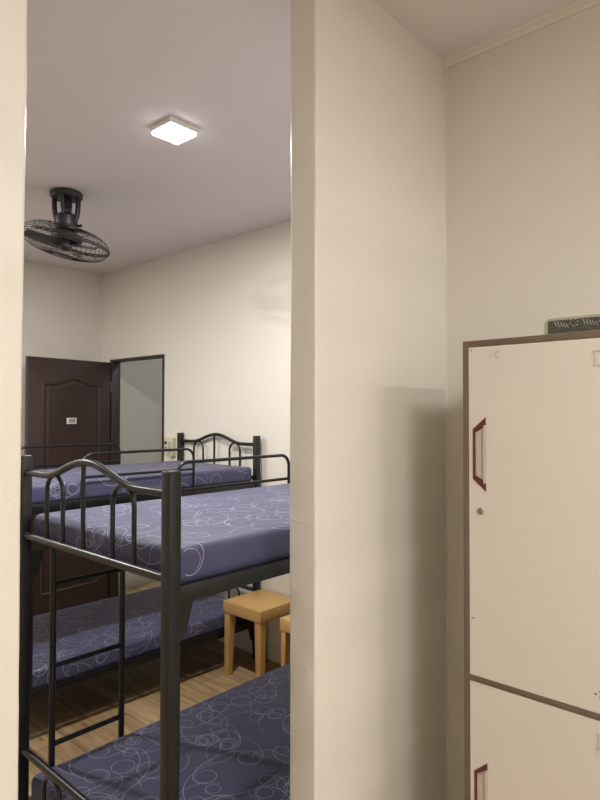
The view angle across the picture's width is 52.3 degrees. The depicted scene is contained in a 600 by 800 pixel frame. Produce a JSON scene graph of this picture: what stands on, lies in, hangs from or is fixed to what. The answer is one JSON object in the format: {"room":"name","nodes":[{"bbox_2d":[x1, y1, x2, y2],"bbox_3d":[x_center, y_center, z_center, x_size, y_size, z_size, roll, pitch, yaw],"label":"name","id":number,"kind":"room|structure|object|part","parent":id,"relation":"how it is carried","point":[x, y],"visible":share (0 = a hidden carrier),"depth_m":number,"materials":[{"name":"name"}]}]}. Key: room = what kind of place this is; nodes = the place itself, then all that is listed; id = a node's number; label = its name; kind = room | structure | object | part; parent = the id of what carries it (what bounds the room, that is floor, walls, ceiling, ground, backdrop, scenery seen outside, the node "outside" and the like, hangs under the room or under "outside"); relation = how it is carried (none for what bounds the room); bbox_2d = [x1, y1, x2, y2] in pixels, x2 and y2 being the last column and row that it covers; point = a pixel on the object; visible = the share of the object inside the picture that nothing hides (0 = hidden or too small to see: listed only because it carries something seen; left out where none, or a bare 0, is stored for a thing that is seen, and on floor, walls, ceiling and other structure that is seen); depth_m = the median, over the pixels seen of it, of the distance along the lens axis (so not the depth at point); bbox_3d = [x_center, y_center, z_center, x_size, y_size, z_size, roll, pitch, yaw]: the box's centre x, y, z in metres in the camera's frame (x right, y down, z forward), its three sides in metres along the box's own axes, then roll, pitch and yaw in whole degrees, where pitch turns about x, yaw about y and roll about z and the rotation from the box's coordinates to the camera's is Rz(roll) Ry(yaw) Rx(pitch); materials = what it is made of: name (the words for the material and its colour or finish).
{"room":"dormitory","nodes":[
{"label":"dormitory","id":0,"kind":"room"},
{"bbox_2d":[21,261,161,587],"bbox_3d":[-2.909,0.273,4.259,0.120,2.832,5.800,-1,-2,42],"label":"wall","id":1,"kind":"structure","parent":0,"point":[62,307],"depth_m":5.32,"materials":[{"name":"beige paint"}]},
{"bbox_2d":[29,581,280,796],"bbox_3d":[0.058,1.690,1.786,7.800,0.100,6.420,-1,-2,42],"label":"floor","id":2,"kind":"structure","parent":0,"point":[202,676],"depth_m":3.44,"materials":[{"name":"brown wood"}]},
{"bbox_2d":[21,433,260,702],"bbox_3d":[-1.234,0.947,3.628,0.894,1.462,1.890,-1,-2,44],"label":"bunk bed","id":3,"kind":"object","parent":2,"relation":"on","point":[61,686],"visible":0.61,"depth_m":3.45,"materials":[{"name":"grey metal"}]},
{"bbox_3d":[-1.494,0.417,3.985,0.016,0.255,0.713,-1,-2,44],"label":"guard rail","id":4,"kind":"part","parent":3,"relation":"part of","materials":[{"name":"grey metal"}]},
{"bbox_3d":[-0.877,0.406,3.394,0.016,0.255,0.713,-1,-2,44],"label":"guard rail","id":5,"kind":"part","parent":3,"relation":"part of","materials":[{"name":"grey metal"}]},
{"bbox_2d":[32,586,248,690],"bbox_3d":[-1.234,1.379,3.619,0.830,0.101,1.810,-1,-2,44],"label":"mattress","id":6,"kind":"object","parent":3,"relation":"on","point":[84,628],"visible":0.66,"depth_m":3.58,"materials":[{"name":"blue"}]},
{"bbox_2d":[32,461,250,503],"bbox_3d":[-1.233,0.480,3.638,0.830,0.101,1.810,-1,-2,44],"label":"mattress","id":7,"kind":"object","parent":3,"relation":"on","point":[206,474],"visible":0.53,"depth_m":3.56,"materials":[{"name":"blue"}]},
{"bbox_3d":[-0.926,1.478,3.321,0.024,0.127,1.812,-1,-2,44],"label":"rail","id":8,"kind":"part","parent":3,"relation":"part of","materials":[{"name":"grey metal"}]},
{"bbox_3d":[-0.925,0.579,3.341,0.024,0.127,1.812,-1,-2,44],"label":"rail","id":9,"kind":"part","parent":3,"relation":"part of","materials":[{"name":"grey metal"}]},
{"bbox_3d":[-0.902,0.973,4.591,0.040,1.453,0.040,-1,-2,44],"label":"post","id":10,"kind":"part","parent":3,"relation":"part of","materials":[{"name":"grey metal"}]},
{"bbox_3d":[-0.593,0.381,4.309,0.816,0.299,0.025,-1,-2,44],"label":"headboard","id":11,"kind":"part","parent":3,"relation":"part of","materials":[{"name":"grey metal"}]},
{"bbox_3d":[-0.595,1.360,4.287,0.816,0.242,0.025,-1,-2,44],"label":"headboard","id":12,"kind":"part","parent":3,"relation":"part of","materials":[{"name":"grey metal"}]},
{"bbox_3d":[-0.286,0.961,4.001,0.040,1.453,0.040,-1,-2,44],"label":"post","id":13,"kind":"part","parent":3,"relation":"part of","materials":[{"name":"grey metal"}]},
{"bbox_2d":[18,454,289,799],"bbox_3d":[-0.023,0.924,2.514,0.894,1.462,1.890,-1,-2,42],"label":"bunk bed","id":14,"kind":"object","parent":2,"relation":"on","point":[177,598],"visible":0.38,"depth_m":1.85,"materials":[{"name":"grey metal"}]},
{"bbox_3d":[-0.961,0.919,2.117,0.040,1.453,0.040,-1,-2,42],"label":"post","id":15,"kind":"part","parent":14,"relation":"part of","materials":[{"name":"grey metal"}]},
{"bbox_3d":[-0.339,0.568,2.809,0.024,0.127,1.812,-1,-2,42],"label":"rail","id":16,"kind":"part","parent":14,"relation":"part of","materials":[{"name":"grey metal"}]},
{"bbox_3d":[-0.646,1.306,1.821,0.816,0.242,0.025,-1,-2,42],"label":"footboard","id":17,"kind":"part","parent":14,"relation":"part of","materials":[{"name":"grey metal"}]},
{"bbox_3d":[-0.644,0.327,1.843,0.816,0.299,0.025,-1,-2,42],"label":"footboard","id":18,"kind":"part","parent":14,"relation":"part of","materials":[{"name":"grey metal"}]},
{"bbox_2d":[31,663,289,799],"bbox_3d":[-0.024,1.357,2.505,0.830,0.101,1.810,-1,-2,42],"label":"mattress","id":19,"kind":"object","parent":14,"relation":"on","point":[235,742],"visible":0.32,"depth_m":2.23,"materials":[{"name":"blue"}]},
{"bbox_2d":[34,483,289,583],"bbox_3d":[-0.022,0.457,2.525,0.830,0.101,1.810,-1,-2,42],"label":"mattress","id":20,"kind":"object","parent":14,"relation":"on","point":[225,531],"visible":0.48,"depth_m":1.88,"materials":[{"name":"blue"}]},
{"bbox_3d":[-0.329,0.907,1.543,0.040,1.453,0.040,-1,-2,42],"label":"post","id":21,"kind":"part","parent":14,"relation":"part of","materials":[{"name":"grey metal"}]},
{"bbox_3d":[-0.292,0.395,2.864,0.016,0.255,0.713,-1,-2,42],"label":"guard rail","id":22,"kind":"part","parent":14,"relation":"part of","materials":[{"name":"grey metal"}]},
{"bbox_3d":[0.293,0.556,2.235,0.024,0.127,1.812,-1,-2,42],"label":"rail","id":23,"kind":"part","parent":14,"relation":"part of","materials":[{"name":"grey metal"}]},
{"bbox_2d":[223,589,289,677],"bbox_3d":[-0.241,1.458,3.765,0.330,0.450,0.330,-1,-2,42],"label":"stool","id":24,"kind":"object","parent":2,"relation":"on","point":[261,606],"visible":0.68,"depth_m":3.69,"materials":[{"name":"brown wood"}]},
{"bbox_3d":[-0.429,1.487,3.755,0.052,0.390,0.052,-1,-2,42],"label":"leg","id":25,"kind":"part","parent":24,"relation":"part of","materials":[{"name":"brown wood"}]},
{"bbox_3d":[-0.241,1.268,3.769,0.330,0.070,0.330,-1,-2,42],"label":"seat","id":26,"kind":"part","parent":24,"relation":"part of","materials":[{"name":"brown wood"}]},
{"bbox_3d":[-0.232,1.484,3.576,0.052,0.390,0.052,-1,-2,42],"label":"leg","id":27,"kind":"part","parent":24,"relation":"part of","materials":[{"name":"brown wood"}]},
{"bbox_2d":[280,615,289,666],"bbox_3d":[0.082,1.452,3.475,0.231,0.450,0.330,-1,-2,42],"label":"stool","id":28,"kind":"object","parent":2,"relation":"on","point":[284,621],"visible":0.13,"depth_m":3.42,"materials":[{"name":"brown wood"}]},
{"bbox_3d":[0.082,1.262,3.480,0.231,0.070,0.330,-1,-2,42],"label":"seat","id":29,"kind":"part","parent":28,"relation":"part of","materials":[{"name":"brown wood"}]},
{"bbox_3d":[-0.077,1.481,3.439,0.036,0.390,0.052,-1,-2,42],"label":"leg","id":30,"kind":"part","parent":28,"relation":"part of","materials":[{"name":"brown wood"}]},
{"bbox_2d":[463,330,599,799],"bbox_3d":[0.769,0.741,1.552,0.558,1.790,0.413,-1,-2,42],"label":"locker","id":31,"kind":"object","parent":2,"relation":"on","point":[531,404],"visible":1,"depth_m":1.47,"materials":[{"name":"beige metal"}]},
{"bbox_3d":[0.464,0.139,1.574,0.036,0.190,0.009,-1,-2,42],"label":"handle","id":32,"kind":"part","parent":31,"relation":"part of","materials":[{"name":"red plastic"}]},
{"bbox_3d":[0.463,1.013,1.555,0.036,0.190,0.009,-1,-2,42],"label":"handle","id":33,"kind":"part","parent":31,"relation":"part of","materials":[{"name":"red plastic"}]},
{"bbox_3d":[0.466,0.139,1.573,0.032,0.158,0.008,-1,-2,42],"label":"handle plate","id":34,"kind":"part","parent":31,"relation":"part of","materials":[{"name":"beige metal"}]},
{"bbox_3d":[0.464,1.013,1.554,0.032,0.158,0.008,-1,-2,42],"label":"handle plate","id":35,"kind":"part","parent":31,"relation":"part of","materials":[{"name":"beige"}]},
{"bbox_3d":[0.638,1.153,1.400,0.523,0.864,0.018,-1,-2,42],"label":"door","id":36,"kind":"part","parent":31,"relation":"part of","materials":[{"name":"beige wood"}]},
{"bbox_2d":[544,314,599,334],"bbox_3d":[0.749,-0.177,1.426,0.312,0.040,0.123,-1,-2,42],"label":"case","id":37,"kind":"object","parent":31,"relation":"on","point":[585,322],"visible":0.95,"depth_m":1.44,"materials":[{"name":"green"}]},
{"bbox_2d":[554,316,599,327],"bbox_3d":[0.704,-0.184,1.384,0.251,0.024,0.002,-1,-2,42],"label":"print","id":38,"kind":"object","parent":37,"relation":"attached to","point":[575,321],"depth_m":1.43,"materials":[{"name":"beige"}]},
{"bbox_2d":[102,221,290,663],"bbox_3d":[-0.379,0.276,4.204,3.940,2.832,0.060,-1,-2,42],"label":"wall","id":39,"kind":"structure","parent":0,"point":[219,313],"depth_m":4.33,"materials":[{"name":"beige paint"}]},
{"bbox_2d":[24,356,111,615],"bbox_3d":[-1.857,0.683,4.975,0.093,2.030,0.767,-1,-2,36],"label":"door","id":40,"kind":"structure","parent":39,"relation":"in","point":[67,401],"depth_m":4.94,"materials":[{"name":"brown wood"}]},
{"bbox_3d":[-1.859,1.198,4.969,0.009,0.680,0.535,-1,-2,36],"label":"panel","id":41,"kind":"part","parent":40,"relation":"part of","materials":[{"name":"brown wood"}]},
{"bbox_3d":[-1.857,0.268,4.990,0.009,0.902,0.535,-1,-2,36],"label":"panel","id":42,"kind":"part","parent":40,"relation":"part of","materials":[{"name":"brown wood"}]},
{"bbox_3d":[-1.862,0.170,4.980,0.004,0.050,0.090,-1,-2,36],"label":"number plate","id":43,"kind":"part","parent":40,"relation":"part of","materials":[{"name":"white plastic"}]},
{"bbox_2d":[109,354,164,597],"bbox_3d":[-1.338,0.677,5.066,0.789,2.065,0.084,-1,-2,42],"label":"trim","id":44,"kind":"structure","parent":39,"relation":"attached to","point":[115,363],"depth_m":5.30,"materials":[{"name":"black"}]},
{"bbox_2d":[164,437,168,452],"bbox_3d":[-1.030,0.347,4.734,0.048,0.120,0.030,-1,-2,42],"label":"wall outlet","id":45,"kind":"object","parent":39,"relation":"attached to","point":[165,438],"visible":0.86,"depth_m":4.72,"materials":[{"name":"beige plastic"}]},
{"bbox_2d":[167,437,175,455],"bbox_3d":[-0.988,0.360,4.687,0.062,0.143,0.041,-1,-2,42],"label":"box","id":46,"kind":"object","parent":39,"relation":"attached to","point":[171,442],"visible":1,"depth_m":4.67,"materials":[{"name":"beige plastic"}]},
{"bbox_2d":[0,0,446,799],"bbox_3d":[-0.429,0.209,1.149,0.096,2.832,4.533,-1,-2,42],"label":"wall","id":47,"kind":"structure","parent":0,"point":[368,674],"depth_m":1.73,"materials":[{"name":"beige paint"}]},
{"bbox_2d":[444,70,448,799],"bbox_3d":[0.505,0.247,2.105,0.009,2.800,0.009,-1,-2,42],"label":"trim","id":48,"kind":"structure","parent":47,"relation":"attached to","point":[445,149],"depth_m":2.11,"materials":[{"name":"beige paint"}]},
{"bbox_2d":[24,0,579,274],"bbox_3d":[0.063,-1.242,1.850,7.800,0.100,6.420,-1,-2,42],"label":"ceiling","id":49,"kind":"structure","parent":0,"point":[101,73],"depth_m":2.45,"materials":[{"name":"white paint"}]},
{"bbox_2d":[24,187,109,262],"bbox_3d":[-1.306,-0.972,3.410,0.476,0.375,0.477,-1,-2,42],"label":"ceiling fan","id":50,"kind":"object","parent":49,"relation":"hanging from","point":[64,236],"visible":0.99,"depth_m":3.36,"materials":[{"name":"black plastic"}]},
{"bbox_3d":[-1.413,-0.883,3.346,0.114,0.060,0.195,-1,-2,42],"label":"blade","id":51,"kind":"part","parent":50,"relation":"part of","materials":[{"name":"grey plastic"}]},
{"bbox_3d":[-1.306,-1.141,3.414,0.174,0.036,0.174,-1,-2,42],"label":"mount plate","id":52,"kind":"part","parent":50,"relation":"part of","materials":[{"name":"black plastic"}]},
{"bbox_3d":[-1.300,-0.910,3.409,0.173,0.078,0.174,-1,-2,42],"label":"motor","id":53,"kind":"part","parent":50,"relation":"part of","materials":[{"name":"black plastic"}]},
{"bbox_3d":[-1.310,-0.861,3.527,0.102,0.060,0.193,0,-1,-8],"label":"blade","id":54,"kind":"part","parent":50,"relation":"part of","materials":[{"name":"grey plastic"}]},
{"bbox_3d":[-1.210,-0.844,3.349,0.190,0.066,0.117,-1,-1,28],"label":"blade","id":55,"kind":"part","parent":50,"relation":"part of","materials":[{"name":"grey plastic"}]},
{"bbox_2d":[150,116,198,144],"bbox_3d":[-0.541,-1.157,2.630,0.148,0.036,0.148,-1,-2,42],"label":"ceiling light","id":56,"kind":"object","parent":49,"relation":"in","point":[174,130],"visible":1,"depth_m":2.60,"materials":[{"name":"white plastic"}]},
{"bbox_2d":[152,123,195,144],"bbox_3d":[-0.541,-1.145,2.630,0.136,0.013,0.136,-1,-2,42],"label":"diffuser","id":57,"kind":"object","parent":56,"relation":"attached to","point":[176,133],"depth_m":2.61,"materials":[{"name":"white plastic"}]},
{"bbox_2d":[445,4,599,799],"bbox_3d":[1.932,0.207,0.878,3.766,2.832,0.100,-1,-2,42],"label":"wall","id":58,"kind":"structure","parent":0,"point":[523,113],"depth_m":1.97,"materials":[{"name":"beige paint"}]},
{"bbox_2d":[443,0,599,68],"bbox_3d":[1.851,-1.196,0.906,3.646,0.026,0.016,-1,-2,42],"label":"trim","id":59,"kind":"structure","parent":58,"relation":"attached to","point":[579,6],"depth_m":1.94,"materials":[{"name":"beige paint"}]}
]}

